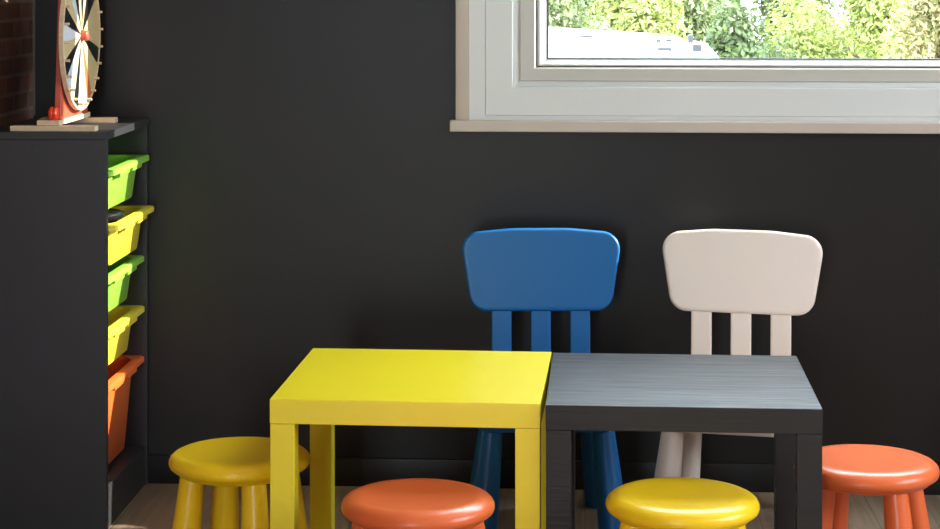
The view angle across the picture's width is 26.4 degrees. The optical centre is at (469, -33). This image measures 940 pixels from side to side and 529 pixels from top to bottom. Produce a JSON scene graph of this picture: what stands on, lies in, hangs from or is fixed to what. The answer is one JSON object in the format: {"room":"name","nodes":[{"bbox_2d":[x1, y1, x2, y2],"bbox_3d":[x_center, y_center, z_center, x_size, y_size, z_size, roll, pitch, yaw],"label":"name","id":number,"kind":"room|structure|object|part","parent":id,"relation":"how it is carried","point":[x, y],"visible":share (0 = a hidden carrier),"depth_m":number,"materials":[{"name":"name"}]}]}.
{"room":"children's playroom","nodes":[
{"label":"children's playroom","id":0,"kind":"room"},
{"bbox_2d":[0,0,33,126],"bbox_3d":[-1.371,0.027,1.841,0.100,2.600,6.720,0,0,3],"label":"wall","id":1,"kind":"structure","parent":0,"point":[16,16],"depth_m":5.04,"materials":[{"name":"red brick"}]},
{"bbox_2d":[34,0,939,465],"bbox_3d":[0.931,0.027,5.100,4.324,2.600,0.050,0,0,3],"label":"wall","id":2,"kind":"structure","parent":0,"point":[310,185],"depth_m":5.14,"materials":[{"name":"black paint"}]},
{"bbox_2d":[33,0,34,114],"bbox_3d":[-1.127,-0.445,5.191,0.004,1.655,0.004,0,0,3],"label":"trim","id":3,"kind":"structure","parent":2,"relation":"attached to","point":[33,0],"depth_m":5.19,"materials":[{"name":"grey"}]},
{"bbox_2d":[148,455,939,494],"bbox_3d":[0.929,1.291,5.069,4.124,0.072,0.012,0,0,3],"label":"baseboard","id":4,"kind":"structure","parent":2,"relation":"attached to","point":[349,471],"depth_m":5.12,"materials":[{"name":"black paint"}]},
{"bbox_2d":[450,0,939,133],"bbox_3d":[0.956,-0.295,5.080,2.013,1.424,0.078,0,0,3],"label":"window","id":5,"kind":"structure","parent":2,"relation":"in","point":[507,80],"depth_m":5.09,"materials":[{"name":"white plastic"}]},
{"bbox_3d":[-0.019,-0.309,5.122,0.034,1.396,0.018,0,0,3],"label":"casing","id":6,"kind":"part","parent":5,"relation":"part of","materials":[{"name":"white paint"}]},
{"bbox_3d":[0.954,0.403,5.060,2.013,0.028,0.038,0,0,3],"label":"sill","id":7,"kind":"part","parent":5,"relation":"part of","materials":[{"name":"white paint"}]},
{"bbox_3d":[0.955,-0.292,5.096,1.657,1.164,0.036,0,0,3],"label":"sash","id":8,"kind":"part","parent":5,"relation":"part of","materials":[{"name":"white plastic"}]},
{"bbox_2d":[108,483,939,528],"bbox_3d":[0.736,1.377,1.696,4.324,0.100,6.870,0,0,3],"label":"floor","id":9,"kind":"structure","parent":0,"point":[153,507],"depth_m":4.92,"materials":[{"name":"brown wood"}]},
{"bbox_2d":[0,117,148,528],"bbox_3d":[-0.988,0.857,4.951,0.298,0.940,0.455,0,0,3],"label":"storage unit","id":10,"kind":"object","parent":9,"relation":"on","point":[56,473],"visible":0.79,"depth_m":4.72,"materials":[{"name":"black wood"}]},
{"bbox_3d":[-1.001,0.866,4.734,0.296,0.922,0.018,0,0,3],"label":"panel","id":11,"kind":"part","parent":10,"relation":"part of","materials":[{"name":"black wood"}]},
{"bbox_2d":[10,0,117,130],"bbox_3d":[-0.976,0.186,4.928,0.203,0.403,0.368,0,0,3],"label":"wheel","id":12,"kind":"object","parent":10,"relation":"on","point":[78,21],"visible":1,"depth_m":4.86,"materials":[{"name":"multicoloured"}]},
{"bbox_3d":[-0.988,0.347,4.767,0.021,0.031,0.031,0,0,3],"label":"knob","id":13,"kind":"part","parent":12,"relation":"part of","materials":[{"name":"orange plastic"}]},
{"bbox_3d":[-0.988,0.396,4.951,0.298,0.018,0.455,0,0,3],"label":"panel","id":14,"kind":"part","parent":10,"relation":"part of","materials":[{"name":"black wood"}]},
{"bbox_2d":[108,355,143,463],"bbox_3d":[-0.980,1.106,4.951,0.270,0.224,0.414,0,0,3],"label":"storage bin","id":15,"kind":"object","parent":10,"relation":"on","point":[120,371],"visible":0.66,"depth_m":4.98,"materials":[{"name":"orange plastic"}]},
{"bbox_2d":[108,255,143,311],"bbox_3d":[-0.980,0.789,4.951,0.270,0.104,0.414,0,0,3],"label":"storage bin","id":16,"kind":"object","parent":10,"relation":"in","point":[119,272],"visible":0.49,"depth_m":4.98,"materials":[{"name":"green plastic"}]},
{"bbox_2d":[108,305,144,364],"bbox_3d":[-0.979,0.918,4.951,0.270,0.104,0.414,0,0,3],"label":"storage bin","id":17,"kind":"object","parent":10,"relation":"in","point":[121,318],"visible":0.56,"depth_m":5.00,"materials":[{"name":"yellow plastic"}]},
{"bbox_3d":[-0.987,1.236,4.952,0.284,0.018,0.418,0,0,3],"label":"panel","id":18,"kind":"part","parent":10,"relation":"part of","materials":[{"name":"black wood"}]},
{"bbox_3d":[-0.976,0.866,5.169,0.296,0.922,0.018,0,0,3],"label":"panel","id":19,"kind":"part","parent":10,"relation":"part of","materials":[{"name":"black wood"}]},
{"bbox_2d":[108,154,148,208],"bbox_3d":[-0.967,0.531,4.950,0.270,0.104,0.414,0,0,3],"label":"storage bin","id":20,"kind":"object","parent":10,"relation":"in","point":[122,168],"visible":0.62,"depth_m":4.96,"materials":[{"name":"green plastic"}]},
{"bbox_2d":[108,205,153,265],"bbox_3d":[-0.954,0.661,4.950,0.270,0.104,0.414,0,0,3],"label":"storage bin","id":21,"kind":"object","parent":10,"relation":"in","point":[123,234],"visible":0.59,"depth_m":4.92,"materials":[{"name":"yellow plastic"}]},
{"bbox_2d":[108,208,124,222],"bbox_3d":[-0.923,0.655,4.956,0.143,0.108,0.143,0,0,3],"label":"round container","id":22,"kind":"object","parent":21,"relation":"in","point":[114,215],"visible":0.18,"depth_m":4.92,"materials":[{"name":"black plastic"}]},
{"bbox_2d":[169,437,310,528],"bbox_3d":[-0.490,1.179,4.271,0.300,0.304,0.300,0,0,20],"label":"stool","id":23,"kind":"object","parent":9,"relation":"on","point":[226,464],"visible":0.84,"depth_m":4.21,"materials":[{"name":"yellow plastic"}]},
{"bbox_3d":[-0.603,1.199,4.223,0.089,0.264,0.072,0,0,-23],"label":"leg","id":24,"kind":"part","parent":23,"relation":"part of","materials":[{"name":"yellow plastic"}]},
{"bbox_3d":[-0.537,1.199,4.384,0.072,0.264,0.089,0,0,-23],"label":"leg","id":25,"kind":"part","parent":23,"relation":"part of","materials":[{"name":"yellow plastic"}]},
{"bbox_3d":[-0.490,1.051,4.271,0.300,0.048,0.300,0,0,-23],"label":"seat","id":26,"kind":"part","parent":23,"relation":"part of","materials":[{"name":"yellow plastic"}]},
{"bbox_3d":[-0.442,1.199,4.158,0.072,0.264,0.089,0,0,-23],"label":"leg","id":27,"kind":"part","parent":23,"relation":"part of","materials":[{"name":"yellow plastic"}]},
{"bbox_3d":[-0.376,1.199,4.319,0.089,0.264,0.072,0,0,-23],"label":"leg","id":28,"kind":"part","parent":23,"relation":"part of","materials":[{"name":"yellow plastic"}]},
{"bbox_2d":[270,348,551,528],"bbox_3d":[-0.110,1.102,4.331,0.550,0.450,0.550,0,0,5],"label":"side table","id":29,"kind":"object","parent":9,"relation":"on","point":[331,387],"visible":0.89,"depth_m":4.13,"materials":[{"name":"yellow wood"}]},
{"bbox_3d":[-0.379,1.127,4.103,0.050,0.400,0.050,0,0,5],"label":"leg","id":30,"kind":"part","parent":29,"relation":"part of","materials":[{"name":"yellow wood"}]},
{"bbox_3d":[-0.338,1.127,4.601,0.050,0.400,0.050,0,0,5],"label":"leg","id":31,"kind":"part","parent":29,"relation":"part of","materials":[{"name":"yellow wood"}]},
{"bbox_3d":[0.118,1.127,4.062,0.050,0.400,0.050,0,0,5],"label":"leg","id":32,"kind":"part","parent":29,"relation":"part of","materials":[{"name":"yellow wood"}]},
{"bbox_3d":[0.159,1.127,4.559,0.050,0.400,0.050,0,0,5],"label":"leg","id":33,"kind":"part","parent":29,"relation":"part of","materials":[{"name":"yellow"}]},
{"bbox_2d":[341,478,494,528],"bbox_3d":[-0.102,1.179,3.912,0.300,0.306,0.300,0,0,23],"label":"stool","id":34,"kind":"object","parent":9,"relation":"on","point":[408,503],"visible":1,"depth_m":3.85,"materials":[{"name":"orange plastic"}]},
{"bbox_3d":[-0.226,1.199,3.875,0.102,0.267,0.072,0,0,-17],"label":"leg","id":35,"kind":"part","parent":34,"relation":"part of","materials":[{"name":"orange plastic"}]},
{"bbox_3d":[0.023,1.199,3.950,0.102,0.267,0.072,0,0,-17],"label":"leg","id":36,"kind":"part","parent":34,"relation":"part of","materials":[{"name":"orange plastic"}]},
{"bbox_2d":[462,228,622,528],"bbox_3d":[0.177,0.987,4.801,0.389,0.692,0.380,0,0,-1],"label":"chair","id":37,"kind":"object","parent":9,"relation":"on","point":[540,271],"visible":0.7,"depth_m":4.92,"materials":[{"name":"blue plastic"}]},
{"bbox_3d":[0.041,1.202,4.943,0.103,0.262,0.074,0,0,34],"label":"leg","id":38,"kind":"part","parent":37,"relation":"part of","materials":[{"name":"blue plastic"}]},
{"bbox_3d":[0.033,1.202,4.651,0.087,0.259,0.085,0,0,-1],"label":"leg","id":39,"kind":"part","parent":37,"relation":"part of","materials":[{"name":"blue plastic"}]},
{"bbox_3d":[0.178,1.053,4.791,0.338,0.045,0.315,0,0,-1],"label":"seat","id":40,"kind":"part","parent":37,"relation":"part of","materials":[{"name":"blue plastic"}]},
{"bbox_3d":[0.174,0.742,4.936,0.389,0.202,0.043,0,0,-1],"label":"backrest","id":41,"kind":"part","parent":37,"relation":"part of","materials":[{"name":"blue plastic"}]},
{"bbox_3d":[0.307,1.202,4.949,0.103,0.262,0.074,0,0,-37],"label":"leg","id":42,"kind":"part","parent":37,"relation":"part of","materials":[{"name":"blue plastic"}]},
{"bbox_3d":[0.329,1.202,4.658,0.087,0.259,0.085,0,0,-1],"label":"leg","id":43,"kind":"part","parent":37,"relation":"part of","materials":[{"name":"blue plastic"}]},
{"bbox_2d":[605,477,759,528],"bbox_3d":[0.415,1.179,3.921,0.300,0.306,0.300,0,0,22],"label":"stool","id":44,"kind":"object","parent":9,"relation":"on","point":[663,502],"visible":1,"depth_m":3.86,"materials":[{"name":"yellow plastic"}]},
{"bbox_3d":[0.293,1.199,3.875,0.102,0.267,0.072,0,0,-21],"label":"leg","id":45,"kind":"part","parent":44,"relation":"part of","materials":[{"name":"yellow plastic"}]},
{"bbox_2d":[546,353,822,528],"bbox_3d":[0.445,1.102,4.280,0.550,0.450,0.550,0,0,4],"label":"side table","id":46,"kind":"object","parent":9,"relation":"on","point":[587,391],"visible":1,"depth_m":4.06,"materials":[{"name":"black wood"}]},
{"bbox_3d":[0.179,1.127,4.048,0.050,0.400,0.050,0,0,4],"label":"leg","id":47,"kind":"part","parent":46,"relation":"part of","materials":[{"name":"black wood"}]},
{"bbox_3d":[0.212,1.127,4.546,0.050,0.400,0.050,0,0,4],"label":"leg","id":48,"kind":"part","parent":46,"relation":"part of","materials":[{"name":"black wood"}]},
{"bbox_3d":[0.710,1.127,4.512,0.050,0.400,0.050,0,0,4],"label":"leg","id":49,"kind":"part","parent":46,"relation":"part of","materials":[{"name":"black wood"}]},
{"bbox_3d":[0.676,1.127,4.014,0.050,0.400,0.050,0,0,4],"label":"leg","id":50,"kind":"part","parent":46,"relation":"part of","materials":[{"name":"black wood"}]},
{"bbox_2d":[654,229,822,477],"bbox_3d":[0.631,0.987,4.772,0.389,0.692,0.380,0,0,14],"label":"chair","id":51,"kind":"object","parent":9,"relation":"on","point":[740,273],"visible":0.52,"depth_m":4.88,"materials":[{"name":"beige plastic"}]},
{"bbox_3d":[0.452,1.202,4.666,0.087,0.259,0.085,0,0,14],"label":"leg","id":52,"kind":"part","parent":51,"relation":"part of","materials":[{"name":"beige plastic"}]},
{"bbox_3d":[0.530,1.202,4.942,0.074,0.262,0.103,0,0,-10],"label":"leg","id":53,"kind":"part","parent":51,"relation":"part of","materials":[{"name":"beige plastic"}]},
{"bbox_3d":[0.628,1.053,4.762,0.338,0.045,0.315,0,0,14],"label":"seat","id":54,"kind":"part","parent":51,"relation":"part of","materials":[{"name":"beige plastic"}]},
{"bbox_3d":[0.664,0.742,4.903,0.389,0.202,0.043,0,0,14],"label":"backrest","id":55,"kind":"part","parent":51,"relation":"part of","materials":[{"name":"beige plastic"}]},
{"bbox_2d":[794,444,939,528],"bbox_3d":[0.830,1.179,4.201,0.300,0.306,0.300,0,0,20],"label":"stool","id":56,"kind":"object","parent":9,"relation":"on","point":[899,475],"visible":0.85,"depth_m":4.13,"materials":[{"name":"orange plastic"}]},
{"bbox_3d":[0.710,1.199,4.151,0.102,0.267,0.072,0,0,-23],"label":"leg","id":57,"kind":"part","parent":56,"relation":"part of","materials":[{"name":"orange plastic"}]},
{"bbox_3d":[0.779,1.199,4.321,0.072,0.267,0.102,0,0,-23],"label":"leg","id":58,"kind":"part","parent":56,"relation":"part of","materials":[{"name":"orange plastic"}]},
{"bbox_3d":[0.830,1.051,4.201,0.300,0.048,0.300,0,0,-23],"label":"seat","id":59,"kind":"part","parent":56,"relation":"part of","materials":[{"name":"orange plastic"}]},
{"bbox_3d":[0.880,1.199,4.082,0.072,0.267,0.102,0,0,-23],"label":"leg","id":60,"kind":"part","parent":56,"relation":"part of","materials":[{"name":"orange plastic"}]},
{"bbox_3d":[0.949,1.199,4.252,0.102,0.267,0.072,0,0,-23],"label":"leg","id":61,"kind":"part","parent":56,"relation":"part of","materials":[{"name":"orange plastic"}]},
{"label":"outside","id":62,"kind":"structure","parent":0,"visible":0},
{"bbox_3d":[6.867,3.927,32.461,70.000,0.200,54.400,0,0,3],"label":"ground","id":63,"kind":"structure","parent":62,"visible":0},
{"bbox_2d":[549,0,617,30],"bbox_3d":[0.702,1.752,15.510,0.990,4.150,1.113,0,0,3],"label":"tree","id":64,"kind":"object","parent":63,"relation":"on","point":[560,8],"visible":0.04,"depth_m":15.38,"materials":[{"name":"green plant"}]},
{"bbox_2d":[549,27,718,57],"bbox_3d":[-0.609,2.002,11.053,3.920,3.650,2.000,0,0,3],"label":"car","id":65,"kind":"object","parent":63,"relation":"on","point":[563,42],"visible":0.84,"depth_m":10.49,"materials":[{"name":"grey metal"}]},
{"bbox_2d":[577,35,592,37],"bbox_3d":[0.640,0.401,11.182,0.090,0.048,0.040,0,0,3],"label":"roof vent","id":66,"kind":"object","parent":65,"relation":"attached to","point":[580,36],"depth_m":11.16,"materials":[{"name":"grey metal"}]},
{"bbox_2d":[657,47,671,50],"bbox_3d":[0.980,0.431,10.111,0.070,0.056,0.060,0,0,3],"label":"roof vent","id":67,"kind":"object","parent":65,"relation":"attached to","point":[659,48],"depth_m":10.08,"materials":[{"name":"grey"}]},
{"bbox_2d":[687,35,692,42],"bbox_3d":[1.256,0.417,11.447,0.030,0.065,0.060,0,0,3],"label":"roof vent","id":68,"kind":"object","parent":65,"relation":"attached to","point":[689,37],"depth_m":11.42,"materials":[{"name":"grey metal"}]},
{"bbox_2d":[692,44,701,51],"bbox_3d":[1.147,0.425,10.151,0.045,0.075,0.080,0,0,3],"label":"roof vent","id":69,"kind":"object","parent":65,"relation":"attached to","point":[695,47],"depth_m":10.11,"materials":[{"name":"grey"}]},
{"bbox_2d":[581,0,693,39],"bbox_3d":[1.466,1.746,17.660,1.247,4.167,1.481,0,0,3],"label":"tree","id":70,"kind":"object","parent":63,"relation":"on","point":[639,16],"visible":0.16,"depth_m":17.45,"materials":[{"name":"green plant"}]},
{"bbox_2d":[551,0,755,42],"bbox_3d":[1.551,1.587,20.828,2.865,4.484,1.848,0,0,3],"label":"tree","id":71,"kind":"object","parent":63,"relation":"on","point":[694,14],"visible":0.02,"depth_m":20.29,"materials":[{"name":"green plant"}]},
{"bbox_2d":[702,0,805,57],"bbox_3d":[2.101,1.996,15.397,0.890,3.667,1.371,0,0,36],"label":"tree","id":72,"kind":"object","parent":63,"relation":"on","point":[727,40],"visible":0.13,"depth_m":15.01,"materials":[{"name":"green plant"}]},
{"bbox_2d":[696,0,861,55],"bbox_3d":[3.489,1.737,23.327,2.877,4.185,1.751,0,0,19],"label":"tree","id":73,"kind":"object","parent":63,"relation":"on","point":[761,5],"visible":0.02,"depth_m":23.32,"materials":[{"name":"green plant"}]},
{"bbox_2d":[761,0,912,57],"bbox_3d":[3.258,1.794,17.608,1.450,4.071,1.236,0,0,16],"label":"tree","id":74,"kind":"object","parent":63,"relation":"on","point":[869,16],"visible":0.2,"depth_m":17.37,"materials":[{"name":"green plant"}]},
{"bbox_2d":[828,0,912,57],"bbox_3d":[4.811,1.778,20.749,2.457,4.098,1.843,0,0,3],"label":"tree","id":75,"kind":"object","parent":63,"relation":"on","point":[842,31],"visible":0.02,"depth_m":21.01,"materials":[{"name":"green plant"}]},
{"bbox_2d":[876,0,939,57],"bbox_3d":[3.503,1.667,15.316,0.898,4.320,1.277,0,0,3],"label":"tree","id":76,"kind":"object","parent":63,"relation":"on","point":[923,27],"visible":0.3,"depth_m":15.05,"materials":[{"name":"green plant"}]}
]}

